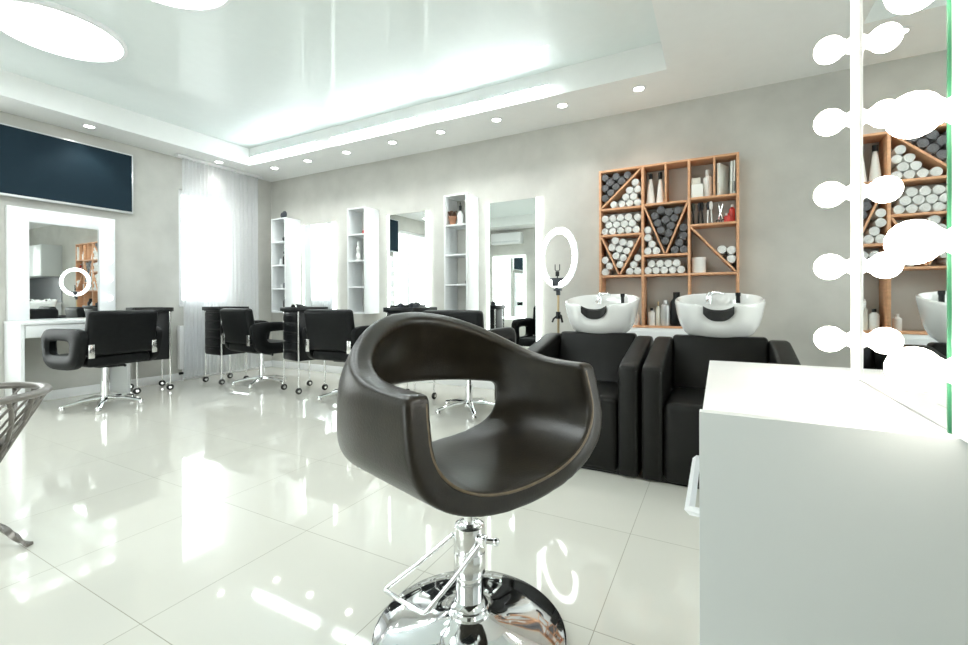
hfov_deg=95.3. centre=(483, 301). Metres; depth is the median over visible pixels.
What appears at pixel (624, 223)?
rolled towel
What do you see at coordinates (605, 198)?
rolled towel
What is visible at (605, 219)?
rolled towel
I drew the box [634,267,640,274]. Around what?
rolled towel
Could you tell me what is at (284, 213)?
stone ornament
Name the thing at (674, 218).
rolled towel
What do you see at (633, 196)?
rolled towel
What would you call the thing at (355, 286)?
shelf
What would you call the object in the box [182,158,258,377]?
sheer curtain
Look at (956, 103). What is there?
socket
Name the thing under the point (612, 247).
rolled towel
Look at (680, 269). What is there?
rolled towel
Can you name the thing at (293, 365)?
baseboard
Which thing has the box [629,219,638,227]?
rolled towel
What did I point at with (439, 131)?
recessed light
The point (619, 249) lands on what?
rolled towel
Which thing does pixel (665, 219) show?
rolled towel
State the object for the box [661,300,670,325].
shampoo bottle
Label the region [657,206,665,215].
rolled towel
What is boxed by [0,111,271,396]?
wall
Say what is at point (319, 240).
backlit mirror
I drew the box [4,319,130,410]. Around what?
vanity desk
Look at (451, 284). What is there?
shelf
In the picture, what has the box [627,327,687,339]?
base cabinet
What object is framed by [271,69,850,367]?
wall
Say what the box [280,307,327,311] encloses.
tray
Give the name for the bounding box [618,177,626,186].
rolled towel
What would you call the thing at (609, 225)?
rolled towel
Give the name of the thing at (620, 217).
rolled towel
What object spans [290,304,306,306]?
hair dryer
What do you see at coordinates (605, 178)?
rolled towel
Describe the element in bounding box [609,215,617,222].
rolled towel
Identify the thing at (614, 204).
rolled towel
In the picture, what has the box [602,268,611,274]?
rolled towel
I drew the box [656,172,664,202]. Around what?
bottle
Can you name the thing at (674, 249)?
rolled towel
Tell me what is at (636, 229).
rolled towel
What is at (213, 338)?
trolley
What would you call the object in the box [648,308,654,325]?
shampoo bottle
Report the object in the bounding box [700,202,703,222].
brush
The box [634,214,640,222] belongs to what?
rolled towel
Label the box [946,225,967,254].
socket
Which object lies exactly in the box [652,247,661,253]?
rolled towel
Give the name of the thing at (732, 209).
bottle
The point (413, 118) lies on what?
lamp
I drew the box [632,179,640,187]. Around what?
rolled towel
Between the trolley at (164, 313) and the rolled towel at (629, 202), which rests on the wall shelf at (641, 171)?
the rolled towel at (629, 202)
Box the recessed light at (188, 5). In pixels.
[148,0,231,11]
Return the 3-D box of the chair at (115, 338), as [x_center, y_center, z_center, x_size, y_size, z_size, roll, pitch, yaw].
[-3.438,0.519,4.005,0.641,0.882,0.668,0,0,22]
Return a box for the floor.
[0,367,699,644]
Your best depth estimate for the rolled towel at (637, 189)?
3.89 m
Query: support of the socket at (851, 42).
attached to the makeup mirror at (907, 119)
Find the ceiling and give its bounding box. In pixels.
[0,0,849,181]
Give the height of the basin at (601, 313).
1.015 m
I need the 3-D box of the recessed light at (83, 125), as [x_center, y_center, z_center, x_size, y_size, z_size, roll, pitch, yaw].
[-3.910,-1.735,4.368,0.120,0.008,0.120,0,0,28]
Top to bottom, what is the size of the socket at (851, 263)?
0.031 m
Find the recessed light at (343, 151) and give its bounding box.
[341,150,351,153]
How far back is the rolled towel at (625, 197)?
3.94 m
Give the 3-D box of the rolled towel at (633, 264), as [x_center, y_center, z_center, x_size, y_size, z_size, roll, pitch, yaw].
[1.364,-0.327,3.978,0.065,0.064,0.174,0,0,28]
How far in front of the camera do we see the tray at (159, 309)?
4.71 m
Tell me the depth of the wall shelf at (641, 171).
3.85 m
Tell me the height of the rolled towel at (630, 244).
0.064 m
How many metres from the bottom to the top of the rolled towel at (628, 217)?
0.064 m
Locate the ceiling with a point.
(239, 80)
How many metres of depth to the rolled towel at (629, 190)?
3.92 m
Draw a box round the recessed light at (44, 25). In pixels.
[0,0,127,62]
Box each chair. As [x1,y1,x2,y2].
[0,382,52,546]
[41,310,161,413]
[220,308,286,390]
[302,309,369,402]
[336,312,601,644]
[424,310,515,421]
[528,292,653,476]
[641,291,800,488]
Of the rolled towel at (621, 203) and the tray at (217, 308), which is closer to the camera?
the rolled towel at (621, 203)
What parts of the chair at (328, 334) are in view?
bracket plate, armrest, backrest, seat, bracket plate, armrest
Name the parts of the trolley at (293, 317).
drawer, drawer, drawer, drawer, drawer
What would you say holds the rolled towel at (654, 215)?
on the rolled towel at (658, 223)
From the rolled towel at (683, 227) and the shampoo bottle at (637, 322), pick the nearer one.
the rolled towel at (683, 227)
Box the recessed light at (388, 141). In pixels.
[387,140,397,143]
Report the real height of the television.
0.650 m
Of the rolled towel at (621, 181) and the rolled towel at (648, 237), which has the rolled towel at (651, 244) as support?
the rolled towel at (648, 237)
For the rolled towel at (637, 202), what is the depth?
3.89 m
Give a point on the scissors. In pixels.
(718, 203)
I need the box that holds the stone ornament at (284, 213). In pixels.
[280,211,286,217]
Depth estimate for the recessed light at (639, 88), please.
3.62 m
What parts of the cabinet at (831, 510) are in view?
handle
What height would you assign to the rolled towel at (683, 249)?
0.064 m
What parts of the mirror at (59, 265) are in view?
light bulb, light bulb, light bulb, light bulb, light bulb, light bulb, glass, light bulb, light bulb, light bulb, light bulb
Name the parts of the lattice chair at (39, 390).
seat, leg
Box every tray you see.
[126,307,173,311]
[202,306,248,310]
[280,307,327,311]
[383,307,436,312]
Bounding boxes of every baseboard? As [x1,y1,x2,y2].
[0,360,271,406]
[272,360,493,388]
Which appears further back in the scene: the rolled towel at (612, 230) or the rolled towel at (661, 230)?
the rolled towel at (612, 230)
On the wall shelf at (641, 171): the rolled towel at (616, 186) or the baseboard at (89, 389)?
the rolled towel at (616, 186)
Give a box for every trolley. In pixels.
[126,307,173,393]
[202,306,248,384]
[280,307,327,393]
[383,307,436,398]
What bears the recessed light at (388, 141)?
in the ceiling
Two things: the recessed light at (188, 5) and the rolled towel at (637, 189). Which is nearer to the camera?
the recessed light at (188, 5)
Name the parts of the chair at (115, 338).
armrest, bracket plate, seat, seat plate, backrest, bracket plate, armrest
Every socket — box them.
[847,36,855,53]
[847,110,855,127]
[847,184,855,200]
[847,258,855,273]
[847,332,855,347]
[945,92,967,123]
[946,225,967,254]
[947,357,967,385]
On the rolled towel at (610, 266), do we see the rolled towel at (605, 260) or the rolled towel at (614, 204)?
the rolled towel at (605, 260)
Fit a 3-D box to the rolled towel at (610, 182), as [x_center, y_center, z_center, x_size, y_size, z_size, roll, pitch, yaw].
[1.181,-1.083,4.068,0.066,0.064,0.174,0,0,28]
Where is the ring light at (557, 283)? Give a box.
[540,227,577,332]
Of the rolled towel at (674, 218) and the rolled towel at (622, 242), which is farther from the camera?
the rolled towel at (622, 242)
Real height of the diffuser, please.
0.026 m
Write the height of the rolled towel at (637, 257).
0.064 m
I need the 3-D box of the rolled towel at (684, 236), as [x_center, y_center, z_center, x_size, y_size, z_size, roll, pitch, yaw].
[1.718,-0.557,3.787,0.064,0.064,0.174,0,0,28]
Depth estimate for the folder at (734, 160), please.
3.54 m
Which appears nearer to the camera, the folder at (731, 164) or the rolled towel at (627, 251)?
the folder at (731, 164)
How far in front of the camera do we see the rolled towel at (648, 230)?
3.85 m
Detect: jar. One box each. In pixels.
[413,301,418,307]
[691,257,705,272]
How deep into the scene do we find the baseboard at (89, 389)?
4.73 m
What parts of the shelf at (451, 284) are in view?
panel, panel, panel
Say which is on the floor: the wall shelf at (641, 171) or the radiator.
the radiator
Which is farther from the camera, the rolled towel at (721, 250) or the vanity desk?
the vanity desk
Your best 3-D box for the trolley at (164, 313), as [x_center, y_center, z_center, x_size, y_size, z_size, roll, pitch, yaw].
[-3.619,0.510,4.780,0.380,0.894,0.352,0,0,42]
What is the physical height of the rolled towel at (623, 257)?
0.065 m
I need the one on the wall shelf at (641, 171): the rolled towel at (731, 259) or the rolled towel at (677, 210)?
the rolled towel at (731, 259)
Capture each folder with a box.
[717,163,728,194]
[730,161,732,193]
[733,160,734,192]
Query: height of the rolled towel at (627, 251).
0.064 m
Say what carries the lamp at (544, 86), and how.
attached to the ceiling
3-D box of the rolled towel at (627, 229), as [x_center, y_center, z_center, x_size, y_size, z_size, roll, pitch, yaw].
[1.323,-0.637,4.000,0.065,0.064,0.174,0,0,29]
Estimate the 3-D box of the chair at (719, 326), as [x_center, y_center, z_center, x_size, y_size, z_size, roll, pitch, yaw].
[1.387,0.440,2.610,0.725,1.015,1.017,0,0,28]
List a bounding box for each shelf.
[271,217,300,312]
[347,206,378,313]
[444,192,478,309]
[599,152,739,328]
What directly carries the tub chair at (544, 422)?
on the floor
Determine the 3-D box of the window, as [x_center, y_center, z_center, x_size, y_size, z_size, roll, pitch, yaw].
[-3.608,-0.657,5.657,0.180,1.435,0.630,0,0,28]
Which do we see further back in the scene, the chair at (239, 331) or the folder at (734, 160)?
the chair at (239, 331)
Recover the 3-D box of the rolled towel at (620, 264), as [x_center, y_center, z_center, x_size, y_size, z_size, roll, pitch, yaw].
[1.257,-0.334,4.034,0.065,0.064,0.174,0,0,28]
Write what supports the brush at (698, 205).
on the wall shelf at (641, 171)
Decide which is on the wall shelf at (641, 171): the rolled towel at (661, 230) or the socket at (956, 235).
the rolled towel at (661, 230)
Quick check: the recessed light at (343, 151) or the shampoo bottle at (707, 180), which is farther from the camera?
the recessed light at (343, 151)
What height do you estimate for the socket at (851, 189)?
0.031 m
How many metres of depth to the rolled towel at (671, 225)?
3.76 m
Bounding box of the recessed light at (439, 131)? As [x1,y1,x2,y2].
[435,129,445,133]
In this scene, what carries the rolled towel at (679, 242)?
on the rolled towel at (674, 249)
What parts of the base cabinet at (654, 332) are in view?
door, door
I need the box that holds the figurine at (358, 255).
[356,241,360,259]
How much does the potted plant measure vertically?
0.158 m
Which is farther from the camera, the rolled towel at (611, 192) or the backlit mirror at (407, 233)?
the backlit mirror at (407, 233)
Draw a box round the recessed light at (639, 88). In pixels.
[631,85,645,91]
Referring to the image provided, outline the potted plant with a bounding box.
[448,211,456,224]
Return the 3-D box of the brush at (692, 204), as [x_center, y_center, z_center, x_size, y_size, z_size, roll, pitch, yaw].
[1.764,-0.738,3.725,0.030,0.184,0.032,0,0,28]
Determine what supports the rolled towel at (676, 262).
on the rolled towel at (672, 269)
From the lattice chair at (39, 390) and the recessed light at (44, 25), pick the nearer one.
the lattice chair at (39, 390)
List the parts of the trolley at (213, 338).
drawer, drawer, drawer, drawer, drawer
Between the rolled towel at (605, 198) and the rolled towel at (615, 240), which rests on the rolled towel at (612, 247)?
the rolled towel at (615, 240)
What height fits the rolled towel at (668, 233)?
0.065 m
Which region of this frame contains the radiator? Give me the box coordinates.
[177,326,225,380]
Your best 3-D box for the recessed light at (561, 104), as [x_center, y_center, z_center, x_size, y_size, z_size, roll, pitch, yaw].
[0.699,-1.749,3.934,0.120,0.008,0.120,0,0,28]
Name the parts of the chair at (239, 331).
bracket plate, backrest, armrest, bracket plate, seat, armrest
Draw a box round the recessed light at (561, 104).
[556,102,568,107]
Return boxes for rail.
[175,154,262,178]
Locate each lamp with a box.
[250,140,317,159]
[330,115,416,140]
[433,82,549,115]
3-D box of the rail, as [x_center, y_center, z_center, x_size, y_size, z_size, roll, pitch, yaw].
[-3.372,-1.730,5.690,0.070,0.028,1.100,0,0,28]
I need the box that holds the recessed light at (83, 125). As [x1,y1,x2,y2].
[81,124,96,128]
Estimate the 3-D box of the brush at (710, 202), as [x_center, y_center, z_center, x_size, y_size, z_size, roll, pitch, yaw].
[1.884,-0.738,3.661,0.030,0.184,0.032,0,0,28]
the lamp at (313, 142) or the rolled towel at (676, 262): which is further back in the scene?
the lamp at (313, 142)
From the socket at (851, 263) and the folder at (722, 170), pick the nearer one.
the socket at (851, 263)
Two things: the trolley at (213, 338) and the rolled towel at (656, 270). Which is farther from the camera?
the trolley at (213, 338)
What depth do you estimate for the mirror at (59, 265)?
4.34 m
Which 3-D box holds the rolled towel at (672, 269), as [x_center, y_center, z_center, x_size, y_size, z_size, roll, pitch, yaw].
[1.643,-0.270,3.828,0.063,0.062,0.174,0,0,28]
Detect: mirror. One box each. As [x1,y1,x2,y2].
[5,205,115,320]
[303,222,335,308]
[387,211,429,306]
[487,198,539,348]
[813,0,967,442]
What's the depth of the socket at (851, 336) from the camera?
0.85 m
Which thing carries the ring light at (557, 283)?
on the floor
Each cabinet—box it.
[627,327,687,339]
[684,360,967,644]
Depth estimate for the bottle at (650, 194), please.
3.87 m
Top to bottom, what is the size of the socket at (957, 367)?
0.031 m
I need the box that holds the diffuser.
[156,0,224,7]
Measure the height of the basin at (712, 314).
0.315 m
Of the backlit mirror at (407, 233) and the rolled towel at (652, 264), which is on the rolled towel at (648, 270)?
the rolled towel at (652, 264)
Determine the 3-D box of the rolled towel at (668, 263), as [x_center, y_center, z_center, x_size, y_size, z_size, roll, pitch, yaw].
[1.611,-0.328,3.844,0.063,0.063,0.174,0,0,28]
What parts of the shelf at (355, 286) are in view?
panel, panel, panel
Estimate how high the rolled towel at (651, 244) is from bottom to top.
0.063 m
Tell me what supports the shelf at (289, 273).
attached to the wall at (783, 231)
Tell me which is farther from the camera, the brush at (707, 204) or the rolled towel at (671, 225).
the rolled towel at (671, 225)
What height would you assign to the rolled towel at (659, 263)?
0.063 m
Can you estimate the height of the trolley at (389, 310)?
0.894 m
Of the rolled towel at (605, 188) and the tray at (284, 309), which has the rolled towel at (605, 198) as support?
the rolled towel at (605, 188)
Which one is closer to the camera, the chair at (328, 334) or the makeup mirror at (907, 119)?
the makeup mirror at (907, 119)
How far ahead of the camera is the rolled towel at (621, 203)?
3.95 m
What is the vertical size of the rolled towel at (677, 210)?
0.064 m
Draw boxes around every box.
[691,178,700,184]
[691,184,702,197]
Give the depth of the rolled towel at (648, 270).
3.85 m
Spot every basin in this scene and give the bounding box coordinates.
[565,292,639,333]
[675,291,765,337]
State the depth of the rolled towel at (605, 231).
4.02 m
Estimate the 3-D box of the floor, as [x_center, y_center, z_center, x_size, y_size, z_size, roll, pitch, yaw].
[-0.446,1.006,1.799,9.380,0.100,6.050,0,0,28]
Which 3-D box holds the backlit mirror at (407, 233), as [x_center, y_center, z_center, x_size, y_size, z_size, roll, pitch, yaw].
[-0.907,-0.263,5.273,0.600,1.580,0.036,0,0,28]
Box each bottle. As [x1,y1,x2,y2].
[457,202,462,223]
[634,313,639,324]
[646,174,654,203]
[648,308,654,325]
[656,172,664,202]
[656,302,660,325]
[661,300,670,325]
[670,292,680,325]
[703,170,711,195]
[729,204,734,220]
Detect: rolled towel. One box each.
[601,195,609,202]
[602,174,610,184]
[602,185,610,194]
[602,216,611,223]
[602,228,610,234]
[602,257,611,263]
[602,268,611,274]
[605,222,615,229]
[606,263,614,270]
[607,179,615,188]
[607,189,615,197]
[608,244,616,251]
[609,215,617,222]
[609,228,617,234]
[610,201,618,207]
[612,183,620,191]
[612,237,619,245]
[612,252,621,260]
[613,173,620,183]
[613,221,622,228]
[616,245,623,253]
[616,261,624,268]
[617,214,626,222]
[617,227,625,233]
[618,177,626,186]
[618,201,626,206]
[619,239,627,246]
[620,254,628,261]
[621,220,629,228]
[622,194,630,201]
[623,247,631,255]
[624,171,632,180]
[625,213,634,221]
[625,227,633,232]
[626,187,634,194]
[626,200,634,206]
[626,240,634,248]
[626,268,634,274]
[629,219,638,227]
[630,193,639,201]
[630,261,639,268]
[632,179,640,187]
[632,226,640,232]
[634,186,640,195]
[634,199,640,205]
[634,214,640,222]
[634,254,640,262]
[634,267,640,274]
[644,226,653,234]
[644,234,653,242]
[644,247,652,254]
[644,267,652,273]
[648,241,657,248]
[648,260,656,267]
[651,212,660,220]
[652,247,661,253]
[652,267,660,273]
[654,219,663,227]
[656,260,664,267]
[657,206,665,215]
[657,226,665,235]
[660,267,668,273]
[661,237,669,245]
[662,216,670,225]
[664,260,672,267]
[665,208,673,217]
[665,229,672,238]
[667,222,675,231]
[669,266,676,273]
[670,214,678,223]
[671,246,679,252]
[673,259,681,267]
[674,207,681,216]
[675,239,683,247]
[677,266,685,272]
[679,232,687,240]
[680,224,687,232]
[680,245,687,252]
[717,245,726,254]
[726,246,735,254]
[726,255,735,263]
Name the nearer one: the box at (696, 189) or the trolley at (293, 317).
the box at (696, 189)
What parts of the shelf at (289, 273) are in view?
panel, panel, panel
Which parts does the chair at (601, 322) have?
armrest, backrest, seat, armrest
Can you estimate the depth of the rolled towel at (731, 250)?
3.55 m
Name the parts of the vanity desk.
panel, drawer, panel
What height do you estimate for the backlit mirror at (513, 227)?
1.580 m
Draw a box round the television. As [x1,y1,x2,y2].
[0,123,132,213]
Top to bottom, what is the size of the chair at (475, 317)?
0.882 m
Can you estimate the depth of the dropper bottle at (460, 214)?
4.72 m
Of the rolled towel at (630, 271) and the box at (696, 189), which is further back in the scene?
the rolled towel at (630, 271)
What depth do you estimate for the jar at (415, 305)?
4.17 m
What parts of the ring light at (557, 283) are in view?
clamp knob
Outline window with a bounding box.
[178,189,182,306]
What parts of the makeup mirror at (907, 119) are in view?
light bulb, light bulb, light bulb, light bulb, light bulb, glass, light bulb, light bulb, light bulb, light bulb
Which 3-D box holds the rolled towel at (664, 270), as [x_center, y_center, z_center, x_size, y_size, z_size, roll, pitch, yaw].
[1.587,-0.269,3.861,0.065,0.063,0.174,0,0,29]
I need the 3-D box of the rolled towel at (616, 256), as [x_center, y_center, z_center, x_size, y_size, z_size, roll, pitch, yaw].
[1.226,-0.412,4.050,0.065,0.065,0.174,0,0,28]
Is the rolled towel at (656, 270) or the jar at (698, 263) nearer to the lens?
the jar at (698, 263)
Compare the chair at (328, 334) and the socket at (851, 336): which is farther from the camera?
the chair at (328, 334)
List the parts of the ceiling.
stretch panel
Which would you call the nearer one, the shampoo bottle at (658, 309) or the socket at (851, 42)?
the socket at (851, 42)
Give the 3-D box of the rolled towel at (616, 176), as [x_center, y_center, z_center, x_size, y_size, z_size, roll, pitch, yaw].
[1.227,-1.129,4.047,0.064,0.063,0.174,0,0,28]
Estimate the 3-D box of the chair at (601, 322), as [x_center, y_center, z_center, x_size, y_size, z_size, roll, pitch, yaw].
[0.732,0.441,2.958,0.725,1.015,1.017,0,0,28]
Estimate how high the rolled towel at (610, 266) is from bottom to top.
0.064 m
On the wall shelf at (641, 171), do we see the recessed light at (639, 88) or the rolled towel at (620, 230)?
the rolled towel at (620, 230)
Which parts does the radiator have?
panel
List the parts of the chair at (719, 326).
armrest, seat, backrest, armrest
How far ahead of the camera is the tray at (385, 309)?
4.12 m
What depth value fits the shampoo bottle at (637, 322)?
3.93 m
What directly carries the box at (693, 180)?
on the box at (696, 189)
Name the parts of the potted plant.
pot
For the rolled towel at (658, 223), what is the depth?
3.81 m
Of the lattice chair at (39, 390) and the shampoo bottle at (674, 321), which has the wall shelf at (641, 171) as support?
the shampoo bottle at (674, 321)
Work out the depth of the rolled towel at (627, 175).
3.93 m
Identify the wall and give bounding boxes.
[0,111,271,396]
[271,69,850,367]
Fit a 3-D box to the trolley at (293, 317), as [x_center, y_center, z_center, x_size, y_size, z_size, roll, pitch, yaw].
[-1.934,0.504,4.745,0.380,0.894,0.352,0,0,42]
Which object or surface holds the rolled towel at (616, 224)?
on the rolled towel at (612, 230)
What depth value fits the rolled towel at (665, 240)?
3.78 m
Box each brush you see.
[691,203,694,223]
[697,203,700,223]
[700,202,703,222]
[706,202,709,222]
[709,201,712,222]
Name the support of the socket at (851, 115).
attached to the makeup mirror at (907, 119)
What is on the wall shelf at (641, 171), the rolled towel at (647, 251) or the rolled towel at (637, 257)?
the rolled towel at (647, 251)
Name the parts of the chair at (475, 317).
backrest, armrest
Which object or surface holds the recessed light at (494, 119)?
in the ceiling
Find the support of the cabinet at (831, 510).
on the floor
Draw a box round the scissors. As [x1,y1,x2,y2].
[716,203,723,221]
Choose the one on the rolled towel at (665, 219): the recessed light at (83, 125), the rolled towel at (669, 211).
the rolled towel at (669, 211)
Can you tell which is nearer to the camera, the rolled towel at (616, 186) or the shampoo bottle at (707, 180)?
the shampoo bottle at (707, 180)
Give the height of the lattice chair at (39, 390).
0.580 m
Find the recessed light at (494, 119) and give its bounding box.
[490,117,502,121]
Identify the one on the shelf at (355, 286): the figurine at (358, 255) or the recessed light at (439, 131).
the figurine at (358, 255)

